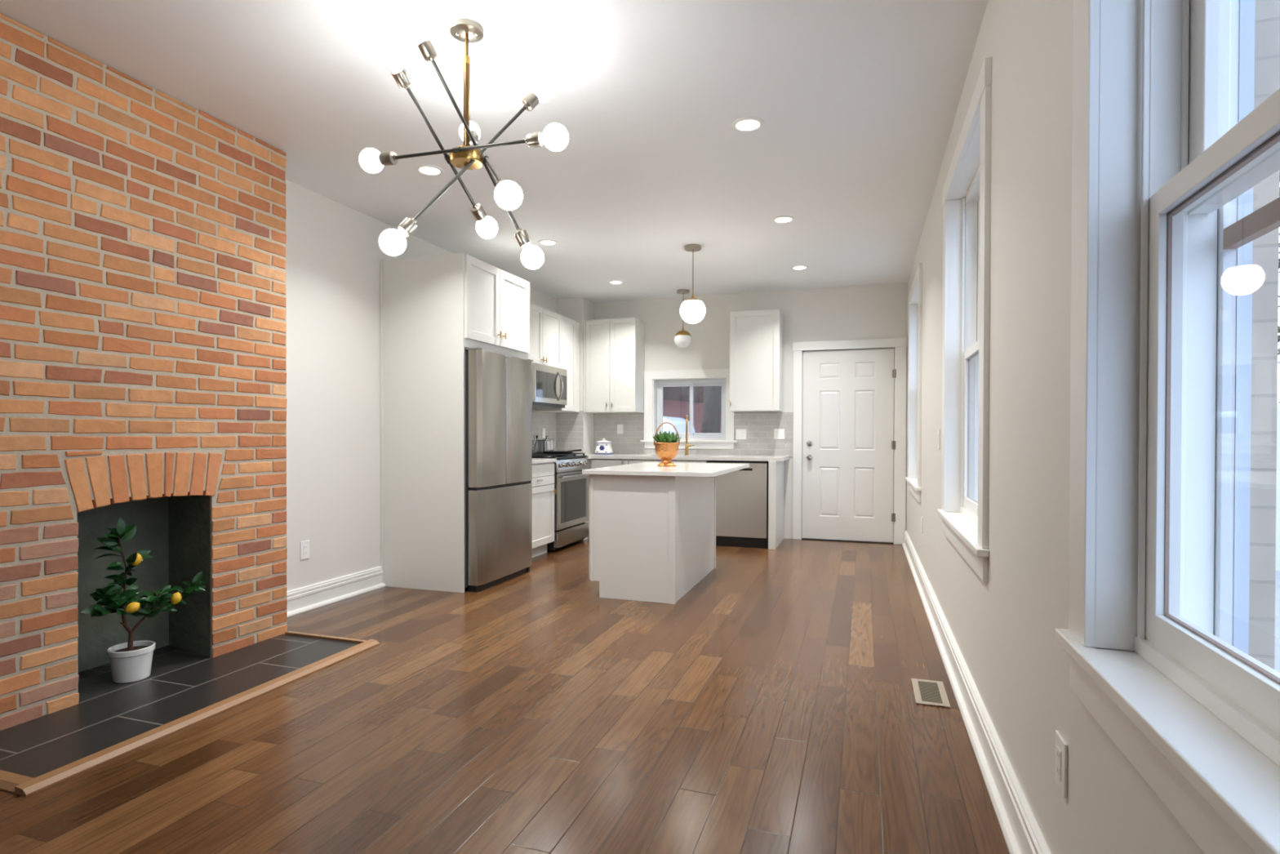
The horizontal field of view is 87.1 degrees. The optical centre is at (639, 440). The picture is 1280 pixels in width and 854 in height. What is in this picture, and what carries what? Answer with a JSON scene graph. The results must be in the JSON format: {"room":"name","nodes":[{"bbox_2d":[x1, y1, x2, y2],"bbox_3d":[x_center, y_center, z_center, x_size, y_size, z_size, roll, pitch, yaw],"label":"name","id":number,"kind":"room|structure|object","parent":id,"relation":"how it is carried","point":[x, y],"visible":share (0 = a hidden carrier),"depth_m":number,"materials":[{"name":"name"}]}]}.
{"room":"open-plan kitchen","nodes":[
{"label":"open-plan kitchen","id":0,"kind":"room"},
{"bbox_2d":[285,179,555,591],"bbox_3d":[-2.409,-0.267,3.840,0.100,2.740,9.370,0,1,18],"label":"wall","id":1,"kind":"structure","parent":0,"point":[334,253],"depth_m":4.60,"materials":[{"name":"white paint"}]},
{"bbox_2d":[300,539,309,559],"bbox_3d":[-2.178,0.709,4.377,0.009,0.118,0.073,0,1,18],"label":"wall outlet","id":2,"kind":"object","parent":1,"relation":"attached to","point":[304,545],"visible":1,"depth_m":4.37,"materials":[{"name":"white plastic"}]},
{"bbox_2d":[303,544,307,555],"bbox_3d":[-2.175,0.709,4.376,0.002,0.066,0.033,0,1,18],"label":"socket","id":3,"kind":"object","parent":2,"relation":"attached to","point":[305,546],"depth_m":4.38,"materials":[{"name":"grey plastic"}]},
{"bbox_2d":[286,565,385,617],"bbox_3d":[-2.120,1.022,4.505,0.042,0.152,1.185,0,1,18],"label":"baseboard","id":4,"kind":"structure","parent":1,"relation":"attached to","point":[302,599],"depth_m":4.59,"materials":[{"name":"white paint"}]},
{"bbox_2d":[464,253,529,359],"bbox_3d":[-1.425,-1.018,5.415,0.764,0.670,0.965,0,1,18],"label":"upper cabinet","id":5,"kind":"object","parent":1,"relation":"attached to","point":[497,300],"visible":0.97,"depth_m":5.23,"materials":[{"name":"white paint"}]},
{"bbox_2d":[532,408,556,452],"bbox_3d":[-1.310,-0.084,6.975,0.009,0.515,2.050,0,1,18],"label":"tile backsplash","id":6,"kind":"structure","parent":1,"relation":"attached to","point":[547,420],"depth_m":7.61,"materials":[{"name":"grey tile"}]},
{"bbox_2d":[542,427,545,438],"bbox_3d":[-1.088,-0.087,7.612,0.009,0.112,0.073,0,1,18],"label":"wall outlet","id":7,"kind":"object","parent":6,"relation":"attached to","point":[543,428],"visible":1,"depth_m":7.61,"materials":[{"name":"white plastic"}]},
{"bbox_2d":[528,302,561,368],"bbox_3d":[-1.109,-1.067,7.000,0.362,0.588,0.756,0,1,18],"label":"upper cabinet","id":8,"kind":"object","parent":1,"relation":"attached to","point":[545,325],"visible":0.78,"depth_m":6.93,"materials":[{"name":"white paint"}]},
{"bbox_2d":[532,362,566,408],"bbox_3d":[-1.068,-0.559,6.989,0.451,0.415,0.747,0,1,18],"label":"microwave oven","id":9,"kind":"object","parent":8,"relation":"attached to","point":[548,383],"visible":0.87,"depth_m":6.88,"materials":[{"name":"grey metal"}]},
{"bbox_2d":[534,315,575,412],"bbox_3d":[-0.944,-0.848,7.551,0.328,1.035,0.385,0,1,18],"label":"upper cabinet","id":10,"kind":"object","parent":1,"relation":"attached to","point":[568,325],"visible":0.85,"depth_m":7.51,"materials":[{"name":"white paint"}]},
{"bbox_2d":[556,321,579,412],"bbox_3d":[-0.871,-0.851,7.811,0.303,1.035,0.154,0,1,18],"label":"trim","id":11,"kind":"structure","parent":10,"relation":"attached to","point":[577,324],"depth_m":7.78,"materials":[{"name":"white paint"}]},
{"bbox_2d":[0,0,988,302],"bbox_3d":[-0.521,-1.677,3.200,4.075,0.100,9.570,0,1,18],"label":"ceiling","id":12,"kind":"structure","parent":0,"point":[857,101],"depth_m":3.32,"materials":[{"name":"white paint"}]},
{"bbox_2d":[414,164,444,176],"bbox_3d":[-1.272,-1.633,4.071,0.168,0.007,0.168,0,1,18],"label":"recessed light","id":13,"kind":"object","parent":12,"relation":"in","point":[427,170],"visible":1,"depth_m":4.06,"materials":[{"name":"white paint"}]},
{"bbox_2d":[359,13,568,269],"bbox_3d":[-0.691,-1.150,2.600,0.890,0.944,0.729,0,1,36],"label":"chandelier","id":14,"kind":"object","parent":12,"relation":"hanging from","point":[388,53],"visible":1,"depth_m":2.60,"materials":[{"name":"white glass"}]},
{"bbox_2d":[378,151,397,166],"bbox_3d":[-1.005,-1.132,2.702,0.067,0.053,0.053,0,1,18],"label":"socket","id":15,"kind":"object","parent":14,"relation":"attached to","point":[385,158],"depth_m":2.69,"materials":[{"name":"silver metal"}]},
{"bbox_2d":[391,65,411,88],"bbox_3d":[-0.852,-1.300,2.407,0.052,0.070,0.073,0,1,18],"label":"socket","id":16,"kind":"object","parent":14,"relation":"attached to","point":[399,73],"depth_m":2.39,"materials":[{"name":"silver metal"}]},
{"bbox_2d":[396,217,417,237],"bbox_3d":[-0.860,-0.788,2.487,0.071,0.072,0.052,0,1,-33],"label":"socket","id":17,"kind":"object","parent":14,"relation":"attached to","point":[408,226],"depth_m":2.47,"materials":[{"name":"silver metal"}]},
{"bbox_2d":[417,40,436,62],"bbox_3d":[-0.805,-1.477,2.553,0.069,0.073,0.052,0,1,-29],"label":"socket","id":18,"kind":"object","parent":14,"relation":"attached to","point":[426,48],"depth_m":2.54,"materials":[{"name":"silver metal"}]},
{"bbox_2d":[470,128,479,143],"bbox_3d":[-0.744,-1.351,2.986,0.051,0.070,0.073,0,1,-23],"label":"socket","id":19,"kind":"object","parent":14,"relation":"attached to","point":[475,132],"depth_m":2.97,"materials":[{"name":"silver metal"}]},
{"bbox_2d":[470,203,486,221],"bbox_3d":[-0.693,-0.978,2.883,0.052,0.070,0.073,0,1,18],"label":"socket","id":20,"kind":"object","parent":14,"relation":"attached to","point":[477,210],"depth_m":2.86,"materials":[{"name":"silver metal"}]},
{"bbox_2d":[496,179,506,186],"bbox_3d":[-0.470,-0.872,2.334,0.051,0.070,0.073,0,1,-23],"label":"socket","id":21,"kind":"object","parent":14,"relation":"attached to","point":[500,180],"depth_m":2.33,"materials":[{"name":"silver metal"}]},
{"bbox_2d":[514,228,531,247],"bbox_3d":[-0.476,-0.824,2.740,0.069,0.073,0.052,0,1,-29],"label":"socket","id":22,"kind":"object","parent":14,"relation":"attached to","point":[522,237],"depth_m":2.72,"materials":[{"name":"silver metal"}]},
{"bbox_2d":[521,92,539,111],"bbox_3d":[-0.447,-1.384,2.752,0.071,0.072,0.052,0,1,-33],"label":"socket","id":23,"kind":"object","parent":14,"relation":"attached to","point":[532,99],"depth_m":2.73,"materials":[{"name":"silver metal"}]},
{"bbox_2d":[524,131,544,148],"bbox_3d":[-0.390,-1.109,2.484,0.067,0.053,0.053,0,1,18],"label":"socket","id":24,"kind":"object","parent":14,"relation":"attached to","point":[533,140],"depth_m":2.46,"materials":[{"name":"silver metal"}]},
{"bbox_2d":[537,239,558,245],"bbox_3d":[-0.765,-1.645,5.595,0.168,0.007,0.168,0,1,18],"label":"recessed light","id":25,"kind":"object","parent":12,"relation":"in","point":[544,242],"visible":1,"depth_m":5.59,"materials":[{"name":"white paint"}]},
{"bbox_2d":[608,280,624,284],"bbox_3d":[-0.250,-1.657,7.047,0.168,0.007,0.168,0,1,18],"label":"recessed light","id":26,"kind":"object","parent":12,"relation":"in","point":[613,282],"visible":1,"depth_m":7.03,"materials":[{"name":"white paint"}]},
{"bbox_2d":[674,288,692,348],"bbox_3d":[0.476,-1.343,7.448,0.196,0.638,0.196,0,1,18],"label":"globe pendant","id":27,"kind":"object","parent":12,"relation":"hanging from","point":[682,339],"visible":1,"depth_m":7.38,"materials":[{"name":"white glass"}]},
{"bbox_2d":[680,244,705,323],"bbox_3d":[0.448,-1.320,5.706,0.216,0.653,0.216,0,1,18],"label":"globe pendant","id":28,"kind":"object","parent":12,"relation":"hanging from","point":[692,310],"visible":1,"depth_m":5.64,"materials":[{"name":"white glass"}]},
{"bbox_2d":[731,116,764,132],"bbox_3d":[0.554,-1.624,3.463,0.168,0.007,0.168,0,1,18],"label":"recessed light","id":29,"kind":"object","parent":12,"relation":"in","point":[746,124],"visible":1,"depth_m":3.46,"materials":[{"name":"white paint"}]},
{"bbox_2d":[771,215,795,223],"bbox_3d":[1.062,-1.636,4.988,0.168,0.007,0.168,0,1,18],"label":"recessed light","id":30,"kind":"object","parent":12,"relation":"in","point":[784,219],"visible":1,"depth_m":4.98,"materials":[{"name":"white paint"}]},
{"bbox_2d":[791,265,808,270],"bbox_3d":[1.521,-1.647,6.415,0.168,0.007,0.168,0,1,18],"label":"recessed light","id":31,"kind":"object","parent":12,"relation":"in","point":[797,267],"visible":1,"depth_m":6.40,"materials":[{"name":"white paint"}]},
{"bbox_2d":[0,537,1009,853],"bbox_3d":[-0.645,1.172,3.265,4.225,0.120,9.570,0,1,18],"label":"floor","id":32,"kind":"structure","parent":0,"point":[771,708],"depth_m":2.50,"materials":[{"name":"brown wood"}]},
{"bbox_2d":[0,631,379,795],"bbox_3d":[-2.165,1.099,3.054,1.033,0.024,1.628,0,1,18],"label":"hearth","id":33,"kind":"object","parent":32,"relation":"on","point":[110,720],"visible":0.96,"depth_m":2.83,"materials":[{"name":"black tile"}]},
{"bbox_2d":[0,13,287,730],"bbox_3d":[-2.447,-0.260,3.147,0.416,2.739,1.575,0,1,18],"label":"fireplace","id":34,"kind":"object","parent":33,"relation":"on","point":[143,236],"visible":1,"depth_m":3.04,"materials":[{"name":"orange brick"}]},
{"bbox_2d":[80,517,208,683],"bbox_3d":[-2.299,0.723,3.163,0.218,0.749,0.566,0,1,30],"label":"tree","id":35,"kind":"object","parent":33,"relation":"on","point":[131,661],"visible":1,"depth_m":3.07,"materials":[{"name":"green plant"}]},
{"bbox_2d":[379,253,464,592],"bbox_3d":[-1.609,-0.127,4.957,0.714,2.445,0.032,0,1,18],"label":"panel","id":36,"kind":"object","parent":32,"relation":"on","point":[422,299],"visible":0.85,"depth_m":4.95,"materials":[{"name":"white paint"}]},
{"bbox_2d":[464,347,533,591],"bbox_3d":[-1.396,0.208,5.375,0.798,1.768,0.865,0,1,18],"label":"refrigerator","id":37,"kind":"object","parent":32,"relation":"on","point":[498,387],"visible":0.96,"depth_m":5.07,"materials":[{"name":"grey metal"}]},
{"bbox_2d":[531,462,555,557],"bbox_3d":[-1.215,0.646,6.250,0.651,0.877,0.727,0,1,18],"label":"base cabinet","id":38,"kind":"object","parent":32,"relation":"on","point":[543,473],"visible":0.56,"depth_m":6.29,"materials":[{"name":"white paint"}]},
{"bbox_2d":[532,457,556,463],"bbox_3d":[-1.217,0.189,6.250,0.625,0.032,0.735,0,1,18],"label":"countertop","id":39,"kind":"structure","parent":38,"relation":"on","point":[535,460],"depth_m":6.30,"materials":[{"name":"white stone"}]},
{"bbox_2d":[532,452,589,550],"bbox_3d":[-0.943,0.595,6.965,0.678,0.928,0.776,0,1,18],"label":"gas range","id":40,"kind":"object","parent":32,"relation":"on","point":[571,495],"visible":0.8,"depth_m":6.78,"materials":[{"name":"grey metal"}]},
{"bbox_2d":[532,435,537,453],"bbox_3d":[-1.098,0.036,6.900,0.120,0.189,0.120,0,1,18],"label":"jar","id":41,"kind":"object","parent":40,"relation":"on","point":[535,436],"visible":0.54,"depth_m":6.90,"materials":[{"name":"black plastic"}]},
{"bbox_2d":[537,435,556,453],"bbox_3d":[-0.997,0.036,7.204,0.216,0.184,0.216,0,1,18],"label":"stock pot","id":42,"kind":"object","parent":40,"relation":"on","point":[543,444],"visible":0.84,"depth_m":7.11,"materials":[{"name":"grey metal"}]},
{"bbox_2d":[532,454,586,459],"bbox_3d":[-0.978,0.168,6.973,0.603,0.022,0.776,0,1,18],"label":"cooktop","id":43,"kind":"object","parent":40,"relation":"in","point":[550,456],"depth_m":6.76,"materials":[{"name":"black metal"}]},
{"bbox_2d":[542,448,581,453],"bbox_3d":[-0.820,0.110,6.992,0.310,0.041,0.459,0,1,18],"label":"frying pan","id":44,"kind":"object","parent":40,"relation":"on","point":[576,450],"visible":1,"depth_m":6.84,"materials":[{"name":"black metal"}]},
{"bbox_2d":[581,458,630,540],"bbox_3d":[-0.525,0.635,7.695,1.046,0.878,0.862,0,1,18],"label":"base cabinet","id":45,"kind":"object","parent":32,"relation":"on","point":[593,463],"visible":0.17,"depth_m":7.33,"materials":[{"name":"white paint"}]},
{"bbox_2d":[577,453,789,461],"bbox_3d":[0.250,0.180,7.433,2.662,0.032,0.860,0,1,18],"label":"countertop","id":46,"kind":"structure","parent":45,"relation":"on","point":[637,456],"depth_m":7.12,"materials":[{"name":"white stone"}]},
{"bbox_2d":[595,438,613,454],"bbox_3d":[-0.420,0.065,7.834,0.190,0.186,0.138,0,1,18],"label":"ceramic canister","id":47,"kind":"object","parent":46,"relation":"on","point":[603,446],"visible":1,"depth_m":7.78,"materials":[{"name":"white ceramic"}]},
{"bbox_2d":[684,414,694,454],"bbox_3d":[0.534,-0.063,7.548,0.117,0.452,0.231,0,1,18],"label":"faucet","id":48,"kind":"object","parent":46,"relation":"on","point":[686,415],"visible":1,"depth_m":7.63,"materials":[{"name":"gold metal"}]},
{"bbox_2d":[589,474,715,604],"bbox_3d":[0.127,0.663,5.278,0.672,0.866,1.326,0,1,18],"label":"kitchen island","id":49,"kind":"object","parent":32,"relation":"on","point":[652,538],"visible":0.86,"depth_m":4.67,"materials":[{"name":"white paint"}]},
{"bbox_2d":[582,462,749,476],"bbox_3d":[0.267,0.215,5.246,0.932,0.031,1.460,0,1,18],"label":"island countertop","id":50,"kind":"structure","parent":49,"relation":"on","point":[644,468],"depth_m":4.74,"materials":[{"name":"white stone"}]},
{"bbox_2d":[653,422,681,466],"bbox_3d":[0.212,0.025,5.306,0.234,0.348,0.198,0,1,18],"label":"planter","id":51,"kind":"object","parent":50,"relation":"on","point":[666,446],"visible":1,"depth_m":5.25,"materials":[{"name":"brown metal"}]},
{"bbox_2d":[628,458,708,464],"bbox_3d":[0.391,0.639,7.432,0.857,0.878,0.779,0,1,18],"label":"base cabinet","id":52,"kind":"object","parent":32,"relation":"on","point":[631,460],"visible":0.06,"depth_m":7.13,"materials":[{"name":"white paint"}]},
{"bbox_2d":[707,460,784,549],"bbox_3d":[1.137,0.642,7.188,0.705,0.880,0.768,0,1,18],"label":"dishwasher","id":53,"kind":"object","parent":32,"relation":"on","point":[741,495],"depth_m":6.84,"materials":[{"name":"grey metal"}]},
{"bbox_2d":[911,678,951,707],"bbox_3d":[1.286,1.115,2.988,0.135,0.006,0.308,0,1,18],"label":"floor vent","id":54,"kind":"object","parent":32,"relation":"in","point":[928,692],"visible":1,"depth_m":2.97,"materials":[{"name":"beige metal"}]},
{"bbox_2d":[555,297,594,453],"bbox_3d":[-0.775,-0.300,8.055,0.340,2.740,0.340,0,1,18],"label":"wall","id":55,"kind":"structure","parent":0,"point":[579,309],"depth_m":7.89,"materials":[{"name":"white paint"}]},
{"bbox_2d":[556,410,583,454],"bbox_3d":[-0.822,-0.091,7.888,0.340,0.515,0.009,0,1,18],"label":"tile backsplash","id":56,"kind":"structure","parent":55,"relation":"attached to","point":[570,425],"depth_m":7.88,"materials":[{"name":"grey tile"}]},
{"bbox_2d":[594,282,907,538],"bbox_3d":[1.003,-0.294,7.800,4.075,2.740,0.300,0,1,18],"label":"wall","id":57,"kind":"structure","parent":0,"point":[877,311],"depth_m":7.44,"materials":[{"name":"white paint"}]},
{"bbox_2d":[583,317,644,413],"bbox_3d":[-0.309,-0.867,7.883,0.637,1.072,0.361,0,1,18],"label":"upper cabinet","id":58,"kind":"object","parent":57,"relation":"attached to","point":[614,348],"visible":1,"depth_m":7.75,"materials":[{"name":"white paint"}]},
{"bbox_2d":[640,368,737,448],"bbox_3d":[0.580,-0.365,7.848,1.140,0.910,0.215,0,1,18],"label":"window","id":59,"kind":"structure","parent":57,"relation":"in","point":[655,381],"depth_m":7.85,"materials":[{"name":"white paint"}]},
{"bbox_2d":[593,412,793,456],"bbox_3d":[0.561,-0.077,7.786,2.368,0.495,0.009,0,1,18],"label":"tile backsplash","id":60,"kind":"structure","parent":57,"relation":"attached to","point":[759,427],"depth_m":7.60,"materials":[{"name":"grey tile"}]},
{"bbox_2d":[617,424,622,433],"bbox_3d":[-0.237,-0.139,8.042,0.073,0.112,0.009,0,1,18],"label":"wall outlet","id":61,"kind":"object","parent":60,"relation":"attached to","point":[620,427],"visible":1,"depth_m":8.04,"materials":[{"name":"white plastic"}]},
{"bbox_2d":[735,429,746,439],"bbox_3d":[1.138,-0.072,7.584,0.118,0.116,0.010,0,1,18],"label":"wall outlet","id":62,"kind":"object","parent":60,"relation":"attached to","point":[740,433],"visible":1,"depth_m":7.58,"materials":[{"name":"white plastic"}]},
{"bbox_2d":[741,431,744,437],"bbox_3d":[1.159,-0.072,7.574,0.033,0.066,0.002,0,1,18],"label":"socket","id":63,"kind":"object","parent":62,"relation":"attached to","point":[742,432],"depth_m":7.57,"materials":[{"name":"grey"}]},
{"bbox_2d":[773,428,784,439],"bbox_3d":[1.541,-0.075,7.450,0.118,0.116,0.010,0,1,18],"label":"light switch","id":64,"kind":"object","parent":60,"relation":"attached to","point":[779,433],"visible":1,"depth_m":7.45,"materials":[{"name":"white plastic"}]},
{"bbox_2d":[729,309,782,412],"bbox_3d":[1.267,-0.860,7.347,0.533,1.075,0.338,0,1,18],"label":"upper cabinet","id":65,"kind":"object","parent":57,"relation":"attached to","point":[756,336],"visible":1,"depth_m":7.23,"materials":[{"name":"white paint"}]},
{"bbox_2d":[792,337,906,544],"bbox_3d":[2.271,0.002,7.339,1.169,2.162,0.340,0,1,18],"label":"door","id":66,"kind":"structure","parent":57,"relation":"in","point":[849,466],"depth_m":7.24,"materials":[{"name":"white paint"}]},
{"bbox_2d":[906,0,1204,853],"bbox_3d":[1.400,-0.247,2.573,0.180,2.740,9.370,0,1,18],"label":"wall","id":67,"kind":"structure","parent":0,"point":[1002,627],"depth_m":1.83,"materials":[{"name":"white paint"}]},
{"bbox_2d":[905,262,922,502],"bbox_3d":[2.554,-0.456,5.855,0.375,1.871,1.390,0,1,18],"label":"window","id":68,"kind":"structure","parent":67,"relation":"in","point":[915,296],"depth_m":6.42,"materials":[{"name":"white paint"}]},
{"bbox_2d":[920,516,922,533],"bbox_3d":[2.150,0.642,5.139,0.009,0.118,0.073,0,1,18],"label":"wall outlet","id":69,"kind":"object","parent":67,"relation":"attached to","point":[921,517],"visible":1,"depth_m":5.13,"materials":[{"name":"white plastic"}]},
{"bbox_2d":[937,57,991,582],"bbox_3d":[1.603,-0.433,2.999,0.375,1.871,1.390,0,1,18],"label":"window","id":70,"kind":"structure","parent":67,"relation":"in","point":[966,189],"depth_m":3.50,"materials":[{"name":"white paint"}]},
{"bbox_2d":[902,530,1050,853],"bbox_3d":[1.284,1.046,2.595,0.042,0.152,9.320,0,1,18],"label":"baseboard","id":71,"kind":"structure","parent":67,"relation":"attached to","point":[1022,833],"depth_m":2.35,"materials":[{"name":"white paint"}]},
{"bbox_2d":[1054,729,1067,797],"bbox_3d":[0.940,0.721,1.506,0.009,0.118,0.078,0,1,18],"label":"wall outlet","id":72,"kind":"object","parent":67,"relation":"attached to","point":[1060,745],"visible":1,"depth_m":1.49,"materials":[{"name":"white plastic"}]},
{"bbox_2d":[1056,745,1061,781],"bbox_3d":[0.937,0.721,1.507,0.002,0.066,0.033,0,1,18],"label":"socket","id":73,"kind":"object","parent":72,"relation":"attached to","point":[1058,747],"depth_m":1.51,"materials":[{"name":"grey plastic"}]},
{"bbox_2d":[1054,0,1279,853],"bbox_3d":[0.847,-0.415,0.727,0.375,1.871,1.340,0,1,18],"label":"window","id":74,"kind":"structure","parent":67,"relation":"in","point":[1171,147],"depth_m":1.22,"materials":[{"name":"white paint"}]},
{"bbox_2d":[1248,0,1279,669],"bbox_3d":[1.607,-0.478,2.660,0.045,3.200,9.670,0,1,18],"label":"wall","id":75,"kind":"structure","parent":0,"point":[1267,12],"depth_m":1.22,"materials":[{"name":"light grey lap siding"}]},
{"label":"outside","id":76,"kind":"structure","parent":0,"visible":0},
{"bbox_2d":[662,400,721,432],"bbox_3d":[1.494,0.064,15.576,9.000,2.267,4.000,0,1,18],"label":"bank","id":77,"kind":"object","parent":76,"point":[671,408],"visible":0.06,"depth_m":17.07,"materials":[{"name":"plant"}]},
{"bbox_2d":[701,386,720,432],"bbox_3d":[1.536,-2.937,14.873,3.551,7.743,2.167,0,1,18],"label":"curtain","id":78,"kind":"object","parent":77,"relation":"on","point":[711,420],"visible":0.07,"depth_m":13.99,"materials":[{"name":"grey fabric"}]},
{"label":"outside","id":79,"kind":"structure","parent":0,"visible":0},
{"bbox_2d":[1274,570,1279,672],"bbox_3d":[10.157,1.411,7.171,13.240,0.060,32.000,0,1,18],"label":"ground","id":80,"kind":"structure","parent":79,"point":[1277,645],"depth_m":5.12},
{"bbox_2d":[1275,404,1279,571],"bbox_3d":[6.855,0.475,8.797,0.060,1.770,11.402,0,1,3],"label":"fence","id":81,"kind":"object","parent":80,"relation":"on","point":[1277,486],"visible":0.02,"depth_m":7.10,"materials":[{"name":"white"}]},
{"bbox_2d":[1277,170,1279,404],"bbox_3d":[7.516,-1.767,8.431,4.454,6.267,4.898,0,1,-40],"label":"leafy tree","id":82,"kind":"object","parent":80,"relation":"on","point":[1278,327],"visible":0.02,"depth_m":8.27,"materials":[{"name":"green plant"}]},
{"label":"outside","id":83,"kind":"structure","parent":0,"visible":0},
{"bbox_3d":[-0.932,1.191,18.184,14.760,0.180,18.100,0,1,18],"label":"ground","id":84,"kind":"structure","parent":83,"visible":0},
{"bbox_2d":[662,416,695,432],"bbox_3d":[-0.880,0.335,13.178,3.908,1.620,1.694,0,1,18],"label":"parked car","id":85,"kind":"object","parent":84,"relation":"on","point":[679,424],"visible":0.02,"depth_m":12.18,"materials":[{"name":"white paint"}]},
{"bbox_2d":[662,386,721,402],"bbox_3d":[1.268,-1.003,18.046,13.000,4.220,0.060,0,1,18],"label":"fence","id":86,"kind":"object","parent":84,"relation":"on","point":[680,393],"visible":0.02,"depth_m":18.04,"materials":[{"name":"grey"}]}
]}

